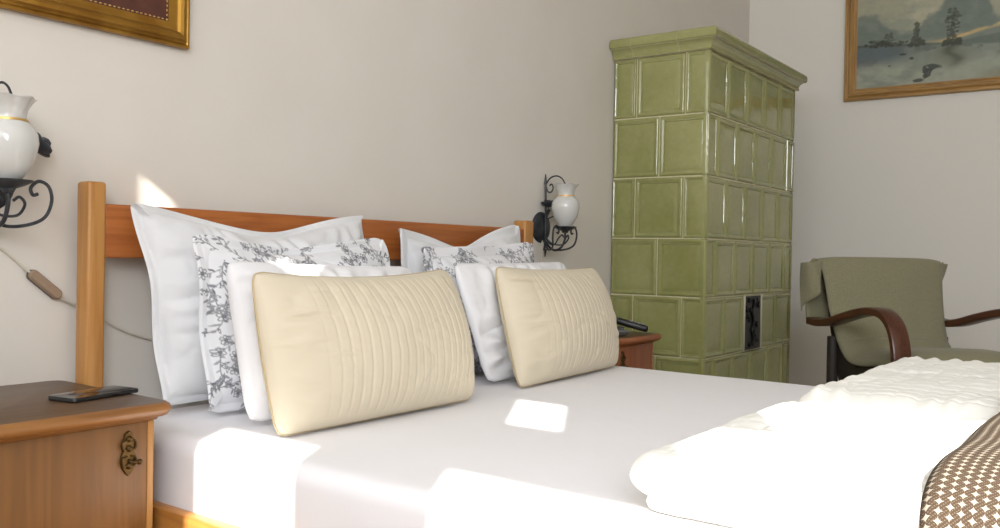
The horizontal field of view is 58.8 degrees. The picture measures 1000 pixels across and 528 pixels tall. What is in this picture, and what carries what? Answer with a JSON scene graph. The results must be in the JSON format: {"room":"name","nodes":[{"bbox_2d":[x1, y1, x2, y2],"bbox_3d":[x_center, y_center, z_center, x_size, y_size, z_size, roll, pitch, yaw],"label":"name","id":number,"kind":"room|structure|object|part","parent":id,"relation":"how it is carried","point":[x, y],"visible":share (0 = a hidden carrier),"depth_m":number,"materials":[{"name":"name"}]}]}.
{"room":"bedroom","nodes":[
{"label":"bedroom","id":0,"kind":"room"},
{"bbox_2d":[0,0,749,408],"bbox_3d":[-0.479,-0.745,2.756,0.200,3.150,6.680,2,1,36],"label":"wall","id":1,"kind":"structure","parent":0,"point":[457,112],"depth_m":2.52,"materials":[{"name":"paint"}]},
{"bbox_2d":[0,81,151,339],"bbox_3d":[-0.907,-0.094,1.883,0.177,0.557,0.474,2,1,36],"label":"wall lamp","id":2,"kind":"object","parent":1,"relation":"attached to","point":[20,143],"visible":1,"depth_m":1.74,"materials":[{"name":"black metal"}]},
{"bbox_3d":[-0.968,-0.248,1.747,0.108,0.164,0.108,2,1,36],"label":"lamp shade","id":3,"kind":"part","parent":2,"relation":"part of","materials":[{"name":"white glass"}]},
{"bbox_3d":[-1.005,-0.122,1.774,0.097,0.101,0.180,2,1,36],"label":"scroll arm","id":4,"kind":"part","parent":2,"relation":"part of","materials":[{"name":"black metal"}]},
{"bbox_2d":[28,270,61,298],"bbox_3d":[-0.976,0.045,1.907,0.010,0.063,0.071,2,1,36],"label":"switch","id":5,"kind":"object","parent":2,"relation":"attached to","point":[34,276],"depth_m":1.90,"materials":[{"name":"brown plastic"}]},
{"bbox_3d":[-0.956,0.022,1.947,0.011,0.323,0.429,2,1,36],"label":"cord","id":6,"kind":"part","parent":2,"relation":"part of","materials":[{"name":"beige plastic"}]},
{"bbox_2d":[0,0,189,49],"bbox_3d":[-0.980,-0.808,1.869,0.029,0.562,0.755,2,1,36],"label":"framed print","id":7,"kind":"object","parent":1,"relation":"attached to","point":[163,22],"visible":1,"depth_m":2.04,"materials":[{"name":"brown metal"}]},
{"bbox_2d":[84,0,167,20],"bbox_3d":[-0.987,-0.808,1.874,0.008,0.458,0.651,2,1,36],"label":"print","id":8,"kind":"object","parent":7,"relation":"attached to","point":[135,10],"depth_m":2.06},
{"bbox_2d":[532,174,579,262],"bbox_3d":[0.233,-0.092,3.444,0.168,0.515,0.205,2,1,36],"label":"wall lamp","id":9,"kind":"object","parent":1,"relation":"attached to","point":[565,207],"visible":1,"depth_m":3.40,"materials":[{"name":"black metal"}]},
{"bbox_3d":[0.163,0.013,3.480,0.005,0.300,0.007,1,1,-31],"label":"cord","id":10,"kind":"part","parent":9,"relation":"part of","materials":[{"name":"beige plastic"}]},
{"bbox_3d":[0.178,-0.190,3.469,0.018,0.323,0.012,2,1,36],"label":"upright rod","id":11,"kind":"part","parent":9,"relation":"part of","materials":[{"name":"black metal"}]},
{"bbox_3d":[0.215,-0.099,3.441,0.097,0.101,0.180,2,1,36],"label":"scroll arm","id":12,"kind":"part","parent":9,"relation":"part of","materials":[{"name":"black metal"}]},
{"bbox_3d":[0.252,-0.226,3.415,0.108,0.164,0.108,2,1,36],"label":"lamp shade","id":13,"kind":"part","parent":9,"relation":"part of","materials":[{"name":"white glass"}]},
{"bbox_2d":[749,0,999,385],"bbox_3d":[3.504,-0.685,3.856,4.930,3.150,0.200,2,1,36],"label":"wall","id":14,"kind":"structure","parent":0,"point":[916,176],"depth_m":4.79,"materials":[{"name":"white paint"}]},
{"bbox_2d":[843,0,999,101],"bbox_3d":[2.336,-1.246,4.566,1.078,0.728,0.027,2,1,36],"label":"framed painting","id":15,"kind":"object","parent":14,"relation":"attached to","point":[894,48],"visible":1,"depth_m":4.66,"materials":[{"name":"brown wood"}]},
{"bbox_3d":[1.480,0.932,1.319,5.130,0.100,6.680,2,1,36],"label":"floor","id":16,"kind":"structure","parent":0,"visible":0},
{"bbox_2d":[0,380,170,527],"bbox_3d":[-0.913,0.546,1.661,0.432,0.578,0.403,2,1,36],"label":"nightstand","id":17,"kind":"object","parent":16,"relation":"on","point":[86,464],"visible":0.97,"depth_m":1.58,"materials":[{"name":"brown wood"}]},
{"bbox_3d":[-0.775,0.547,1.551,0.018,0.503,0.329,2,1,36],"label":"door","id":18,"kind":"part","parent":17,"relation":"part of","materials":[{"name":"brown wood"}]},
{"bbox_2d":[48,385,137,402],"bbox_3d":[-0.790,0.253,1.731,0.077,0.009,0.156,1,1,25],"label":"smartphone","id":19,"kind":"object","parent":17,"relation":"on","point":[107,391],"visible":1,"depth_m":1.71,"materials":[{"name":"black plastic"}]},
{"bbox_3d":[-0.677,0.367,1.647,0.027,0.012,0.011,1,1,-36],"label":"key pull","id":20,"kind":"part","parent":17,"relation":"part of","materials":[{"name":"gold metal"}]},
{"bbox_2d":[75,181,532,527],"bbox_3d":[0.431,0.349,1.995,2.165,1.012,1.746,2,1,36],"label":"double bed","id":21,"kind":"object","parent":16,"relation":"on","point":[104,230],"visible":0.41,"depth_m":1.95,"materials":[{"name":"brown wood"}]},
{"bbox_3d":[-0.904,0.326,1.951,0.050,1.012,0.042,2,1,36],"label":"headboard post","id":22,"kind":"part","parent":21,"relation":"part of","materials":[{"name":"brown wood"}]},
{"bbox_3d":[-0.082,0.585,1.307,2.052,0.198,0.030,2,1,36],"label":"rail","id":23,"kind":"part","parent":21,"relation":"part of","materials":[{"name":"brown wood"}]},
{"bbox_3d":[-0.405,-0.072,2.617,0.036,0.120,1.624,2,1,36],"label":"headboard rail","id":24,"kind":"part","parent":21,"relation":"part of","materials":[{"name":"brown wood"}]},
{"bbox_2d":[153,366,814,527],"bbox_3d":[0.422,0.486,1.990,2.045,0.263,1.656,2,1,36],"label":"mattress","id":25,"kind":"object","parent":21,"relation":"on","point":[560,453],"visible":0.5,"depth_m":1.68,"materials":[{"name":"white fabric"}]},
{"bbox_2d":[131,203,363,404],"bbox_3d":[-0.538,0.088,2.221,0.162,0.451,0.761,2,1,36],"label":"pillow","id":26,"kind":"object","parent":25,"relation":"on","point":[165,238],"visible":0.32,"depth_m":1.97,"materials":[{"name":"white fabric"}]},
{"bbox_2d":[192,235,389,411],"bbox_3d":[-0.451,0.130,2.157,0.120,0.397,0.635,2,1,36],"label":"printed pillow","id":27,"kind":"object","parent":25,"relation":"on","point":[213,254],"visible":0.23,"depth_m":1.95,"materials":[{"name":"fabric"}]},
{"bbox_2d":[226,261,411,420],"bbox_3d":[-0.359,0.163,2.056,0.122,0.334,0.616,2,1,36],"label":"plain pillow","id":28,"kind":"object","parent":25,"relation":"on","point":[239,275],"visible":0.26,"depth_m":1.83,"materials":[{"name":"white fabric"}]},
{"bbox_2d":[252,269,474,435],"bbox_3d":[-0.265,0.177,1.977,0.173,0.324,0.644,2,1,36],"label":"cushion","id":29,"kind":"object","parent":25,"relation":"on","point":[334,351],"visible":1,"depth_m":1.84,"materials":[{"name":"beige fabric"}]},
{"bbox_2d":[398,225,520,272],"bbox_3d":[-0.046,0.090,2.885,0.166,0.455,0.704,2,1,36],"label":"pillow","id":30,"kind":"object","parent":25,"relation":"on","point":[412,242],"visible":0.19,"depth_m":2.72,"materials":[{"name":"white fabric"}]},
{"bbox_2d":[421,242,533,372],"bbox_3d":[-0.003,0.129,2.792,0.141,0.404,0.641,2,1,36],"label":"printed pillow","id":31,"kind":"object","parent":25,"relation":"on","point":[434,258],"visible":0.3,"depth_m":2.70,"materials":[{"name":"fabric"}]},
{"bbox_2d":[455,262,565,381],"bbox_3d":[0.093,0.163,2.724,0.154,0.336,0.647,2,1,36],"label":"plain pillow","id":32,"kind":"object","parent":25,"relation":"on","point":[476,282],"visible":0.38,"depth_m":2.50,"materials":[{"name":"white fabric"}]},
{"bbox_2d":[495,267,618,386],"bbox_3d":[0.203,0.175,2.699,0.178,0.330,0.631,2,1,36],"label":"cushion","id":33,"kind":"object","parent":25,"relation":"on","point":[561,323],"visible":1,"depth_m":2.54,"materials":[{"name":"beige fabric"}]},
{"bbox_2d":[629,401,985,527],"bbox_3d":[0.796,0.317,1.226,1.050,0.105,0.680,2,1,36],"label":"duvet","id":34,"kind":"object","parent":25,"relation":"on","point":[792,464],"visible":0.9,"depth_m":1.22,"materials":[{"name":"white fabric"}]},
{"bbox_2d":[799,356,999,420],"bbox_3d":[1.265,0.311,1.849,1.029,0.121,0.870,2,1,36],"label":"duvet","id":35,"kind":"object","parent":25,"relation":"on","point":[955,388],"visible":0.63,"depth_m":1.80,"materials":[{"name":"white fabric"}]},
{"bbox_2d":[919,412,999,527],"bbox_3d":[1.212,0.296,1.471,0.652,0.136,1.602,2,1,36],"label":"throw","id":36,"kind":"object","parent":35,"relation":"on","point":[962,490],"visible":1,"depth_m":1.04,"materials":[{"name":"fabric"}]},
{"bbox_3d":[0.079,0.337,3.300,0.055,0.995,0.056,2,1,36],"label":"headboard post","id":37,"kind":"part","parent":21,"relation":"part of","materials":[{"name":"brown wood"}]},
{"bbox_2d":[615,331,660,369],"bbox_3d":[0.341,0.549,3.374,0.432,0.578,0.360,2,1,36],"label":"nightstand","id":38,"kind":"object","parent":16,"relation":"on","point":[635,348],"visible":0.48,"depth_m":3.27,"materials":[{"name":"red wood"}]},
{"bbox_2d":[618,330,629,335],"bbox_3d":[0.431,0.254,3.247,0.090,0.018,0.090,2,1,36],"label":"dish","id":39,"kind":"object","parent":38,"relation":"on","point":[621,332],"visible":0.38,"depth_m":3.22,"materials":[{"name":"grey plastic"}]},
{"bbox_2d":[616,317,647,331],"bbox_3d":[0.497,0.233,3.347,0.122,0.060,0.058,1,1,8],"label":"handset","id":40,"kind":"object","parent":38,"relation":"on","point":[623,322],"visible":0.84,"depth_m":3.32,"materials":[{"name":"black plastic"}]},
{"bbox_3d":[0.480,0.550,3.264,0.018,0.503,0.286,2,1,36],"label":"door","id":41,"kind":"part","parent":38,"relation":"part of","materials":[{"name":"red wood"}]},
{"bbox_2d":[610,25,806,382],"bbox_3d":[1.012,-0.069,4.225,0.492,1.818,1.187,2,1,36],"label":"stove","id":42,"kind":"object","parent":16,"relation":"on","point":[704,118],"visible":0.8,"depth_m":3.84,"materials":[{"name":"green tile"}]},
{"bbox_3d":[1.028,-0.934,4.215,0.492,0.086,1.187,2,1,36],"label":"cornice","id":43,"kind":"part","parent":42,"relation":"part of","materials":[{"name":"green tile"}]},
{"bbox_3d":[1.163,0.271,4.114,0.026,0.256,0.220,2,1,36],"label":"firebox door","id":44,"kind":"part","parent":42,"relation":"part of","materials":[{"name":"black"}]},
{"bbox_3d":[1.165,0.271,4.113,0.029,0.246,0.210,2,1,36],"label":"cast plate","id":45,"kind":"part","parent":42,"relation":"part of","materials":[{"name":"black metal"}]},
{"bbox_2d":[800,257,999,382],"bbox_3d":[1.623,0.420,3.432,0.655,0.888,0.683,1,1,-9],"label":"armchair","id":46,"kind":"object","parent":16,"relation":"on","point":[878,311],"visible":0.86,"depth_m":3.62,"materials":[{"name":"green fabric"}]},
{"bbox_3d":[1.345,0.564,3.614,0.046,0.542,0.061,1,1,-9],"label":"leg","id":47,"kind":"part","parent":46,"relation":"part of","materials":[{"name":"black"}]},
{"bbox_3d":[1.345,0.508,3.379,0.067,0.703,0.623,1,1,-9],"label":"bentwood arm","id":48,"kind":"part","parent":46,"relation":"part of"},
{"bbox_3d":[1.901,0.517,3.465,0.067,0.703,0.623,1,1,-9],"label":"bentwood arm","id":49,"kind":"part","parent":46,"relation":"part of"}
]}

